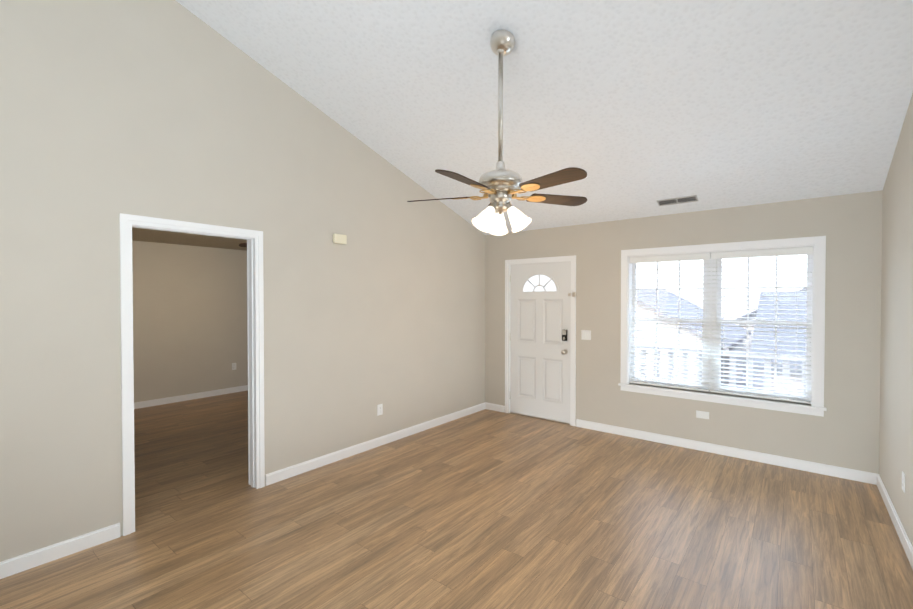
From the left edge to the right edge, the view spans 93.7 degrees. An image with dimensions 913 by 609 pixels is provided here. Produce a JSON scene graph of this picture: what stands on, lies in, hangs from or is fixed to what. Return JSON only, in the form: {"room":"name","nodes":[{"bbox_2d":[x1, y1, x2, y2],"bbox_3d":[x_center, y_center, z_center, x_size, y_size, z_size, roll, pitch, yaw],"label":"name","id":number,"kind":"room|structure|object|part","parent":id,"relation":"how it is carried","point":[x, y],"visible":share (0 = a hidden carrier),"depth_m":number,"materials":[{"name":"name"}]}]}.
{"room":"empty living room","nodes":[
{"label":"empty living room","id":0,"kind":"room"},
{"bbox_2d":[132,240,247,402],"bbox_3d":[-4.505,0.180,6.299,0.120,2.600,6.155,1,1,39],"label":"wall","id":1,"kind":"structure","parent":0,"point":[189,319],"depth_m":6.60,"materials":[{"name":"beige paint"}]},
{"bbox_2d":[134,385,247,408],"bbox_3d":[-4.466,1.434,6.259,0.014,0.092,5.875,1,1,39],"label":"baseboard","id":2,"kind":"structure","parent":1,"relation":"attached to","point":[149,403],"depth_m":6.63,"materials":[{"name":"white wood"}]},
{"bbox_2d":[0,0,484,561],"bbox_3d":[-1.455,-0.863,3.851,0.120,4.750,6.155,1,1,39],"label":"wall","id":3,"kind":"structure","parent":0,"point":[110,110],"depth_m":3.09,"materials":[{"name":"beige paint"}]},
{"bbox_2d":[0,523,119,578],"bbox_3d":[-2.723,1.489,2.187,0.014,0.092,1.622,1,1,39],"label":"baseboard","id":4,"kind":"structure","parent":3,"relation":"attached to","point":[25,561],"depth_m":2.58,"materials":[{"name":"white wood"}]},
{"bbox_2d":[119,213,264,535],"bbox_3d":[-1.961,0.477,3.235,0.122,2.088,0.877,1,1,39],"label":"door frame","id":5,"kind":"structure","parent":3,"relation":"attached to","point":[251,311],"depth_m":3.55,"materials":[{"name":"white wood"}]},
{"bbox_2d":[333,234,346,243],"bbox_3d":[-1.128,-0.639,4.139,0.035,0.090,0.140,1,1,39],"label":"door chime","id":6,"kind":"object","parent":3,"relation":"attached to","point":[339,239],"visible":1,"depth_m":4.12,"materials":[{"name":"beige plastic"}]},
{"bbox_2d":[265,403,483,485],"bbox_3d":[-0.592,1.453,4.856,0.014,0.092,3.234,1,1,39],"label":"baseboard","id":7,"kind":"structure","parent":3,"relation":"attached to","point":[297,469],"depth_m":4.37,"materials":[{"name":"white wood"}]},
{"bbox_2d":[377,404,382,415],"bbox_3d":[-0.817,1.118,4.574,0.009,0.116,0.072,1,1,39],"label":"outlet","id":8,"kind":"object","parent":3,"relation":"attached to","point":[379,409],"visible":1,"depth_m":4.57,"materials":[{"name":"white plastic"}]},
{"bbox_2d":[0,390,912,608],"bbox_3d":[-1.460,1.572,3.887,8.435,0.120,6.155,1,1,39],"label":"floor","id":9,"kind":"structure","parent":0,"point":[486,509],"depth_m":2.88,"materials":[{"name":"wood"}]},
{"bbox_2d":[132,0,912,250],"bbox_3d":[-1.358,-1.959,3.758,8.175,2.144,6.155,1,1,39],"label":"ceiling","id":10,"kind":"structure","parent":0,"point":[633,109],"depth_m":3.15,"materials":[{"name":"white paint"}]},
{"bbox_2d":[407,30,586,235],"bbox_3d":[0.273,-1.132,2.792,1.269,1.315,1.236,1,1,39],"label":"fan","id":11,"kind":"object","parent":10,"relation":"hanging from","point":[500,186],"visible":1,"depth_m":2.78,"materials":[{"name":"brown wood"}]},
{"bbox_3d":[0.292,-1.195,2.834,0.292,1.189,0.292,1,1,39],"label":"motor","id":12,"kind":"part","parent":11,"relation":"part of","materials":[{"name":"silver metal"}]},
{"bbox_2d":[657,195,697,205],"bbox_3d":[2.220,-1.050,4.307,0.360,0.042,0.112,1,1,39],"label":"ceiling vent","id":13,"kind":"object","parent":10,"relation":"in","point":[678,200],"visible":1,"depth_m":4.30,"materials":[{"name":"grey metal"}]},
{"bbox_2d":[485,190,882,473],"bbox_3d":[2.037,0.085,4.911,4.272,2.826,0.160,1,1,39],"label":"wall","id":14,"kind":"structure","parent":0,"point":[843,432],"depth_m":4.23,"materials":[{"name":"beige paint"}]},
{"bbox_2d":[484,402,504,412],"bbox_3d":[0.545,1.438,6.009,0.299,0.092,0.014,1,1,39],"label":"baseboard","id":15,"kind":"structure","parent":14,"relation":"attached to","point":[495,407],"depth_m":6.01,"materials":[{"name":"white wood"}]},
{"bbox_2d":[505,255,575,425],"bbox_3d":[1.118,0.436,5.638,1.014,2.104,0.178,1,1,39],"label":"door frame","id":16,"kind":"structure","parent":14,"relation":"attached to","point":[572,259],"depth_m":5.44,"materials":[{"name":"white wood"}]},
{"bbox_2d":[510,261,576,422],"bbox_3d":[1.105,0.463,5.558,0.983,2.026,0.124,1,1,39],"label":"door","id":17,"kind":"structure","parent":14,"relation":"in","point":[540,309],"depth_m":5.58,"materials":[{"name":"white paint"}]},
{"bbox_3d":[1.092,0.440,5.541,0.983,1.700,0.082,1,1,39],"label":"door hardware","id":18,"kind":"part","parent":17,"relation":"part of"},
{"bbox_2d":[581,330,590,339],"bbox_3d":[1.568,0.363,5.178,0.118,0.116,0.014,1,1,39],"label":"light switch","id":19,"kind":"object","parent":14,"relation":"attached to","point":[585,334],"visible":1,"depth_m":5.18,"materials":[{"name":"white plastic"}]},
{"bbox_2d":[696,410,708,418],"bbox_3d":[2.541,1.133,4.416,0.118,0.075,0.007,1,1,39],"label":"outlet plate","id":20,"kind":"object","parent":14,"relation":"attached to","point":[702,414],"visible":1,"depth_m":4.42,"materials":[{"name":"white plastic"}]},
{"bbox_2d":[618,383,826,410],"bbox_3d":[2.602,0.917,4.394,1.812,0.024,0.130,1,1,39],"label":"window sill","id":21,"kind":"structure","parent":14,"relation":"attached to","point":[757,400],"depth_m":4.25,"materials":[{"name":"white wood"}]},
{"bbox_2d":[620,236,825,416],"bbox_3d":[2.634,0.182,4.425,1.776,1.610,0.178,1,1,39],"label":"window","id":22,"kind":"structure","parent":14,"relation":"in","point":[724,316],"depth_m":4.35,"materials":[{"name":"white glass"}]},
{"bbox_3d":[2.639,0.175,4.431,1.640,1.460,0.161,1,1,39],"label":"window sashes","id":23,"kind":"part","parent":22,"relation":"part of","materials":[{"name":"white plastic"}]},
{"bbox_2d":[629,247,812,403],"bbox_3d":[2.612,0.178,4.397,1.604,1.430,0.077,1,1,39],"label":"window blinds","id":24,"kind":"object","parent":22,"relation":"attached to","point":[745,254],"visible":0.98,"depth_m":4.32,"materials":[{"name":"white plastic"}]},
{"bbox_2d":[576,419,871,483],"bbox_3d":[2.512,1.459,4.440,2.649,0.092,0.014,1,1,39],"label":"baseboard","id":25,"kind":"structure","parent":14,"relation":"attached to","point":[830,470],"depth_m":4.22,"materials":[{"name":"white wood"}]},
{"bbox_2d":[879,93,912,546],"bbox_3d":[1.790,-0.828,1.261,0.120,4.750,6.155,1,1,39],"label":"wall","id":26,"kind":"structure","parent":0,"point":[896,415],"depth_m":2.96,"materials":[{"name":"beige paint"}]},
{"bbox_2d":[872,473,912,568],"bbox_3d":[1.725,1.501,1.319,0.014,0.092,5.875,1,1,39],"label":"baseboard","id":27,"kind":"structure","parent":26,"relation":"attached to","point":[876,479],"depth_m":2.94,"materials":[{"name":"white wood"}]},
{"bbox_2d":[902,471,904,492],"bbox_3d":[2.889,1.142,2.768,0.009,0.116,0.072,1,1,39],"label":"outlet","id":28,"kind":"object","parent":26,"relation":"attached to","point":[903,481],"visible":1,"depth_m":2.75,"materials":[{"name":"white plastic"}]},
{"label":"outside","id":29,"kind":"structure","parent":0,"visible":0},
{"bbox_2d":[722,314,762,389],"bbox_3d":[52.342,3.788,65.270,160.000,0.200,152.465,1,1,39],"label":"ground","id":30,"kind":"structure","parent":29,"point":[738,315],"depth_m":25.00,"materials":[{"name":"grey"}]},
{"bbox_2d":[635,288,750,387],"bbox_3d":[9.901,1.705,22.641,8.700,5.210,9.700,1,1,39],"label":"house","id":31,"kind":"structure","parent":30,"relation":"on","point":[685,326],"depth_m":18.24,"materials":[{"name":"grey"}]},
{"bbox_2d":[735,288,806,376],"bbox_3d":[23.717,1.197,26.961,9.700,6.110,10.700,1,1,39],"label":"house","id":32,"kind":"structure","parent":30,"relation":"on","point":[750,337],"depth_m":25.51,"materials":[{"name":"grey"}]},
{"bbox_2d":[750,292,806,394],"bbox_3d":[16.863,1.999,11.970,13.700,4.910,9.700,1,1,39],"label":"house","id":33,"kind":"structure","parent":30,"relation":"on","point":[779,329],"depth_m":13.43,"materials":[{"name":"grey"}]},
{"bbox_3d":[2.790,1.580,5.552,6.000,0.140,1.750,1,1,39],"label":"floor","id":34,"kind":"structure","parent":29,"visible":0},
{"bbox_2d":[636,346,805,394],"bbox_3d":[3.257,1.062,6.126,5.806,0.880,0.090,1,1,39],"label":"railing","id":35,"kind":"object","parent":34,"relation":"on","point":[734,366],"depth_m":5.74,"materials":[{"name":"grey wood"}]}
]}

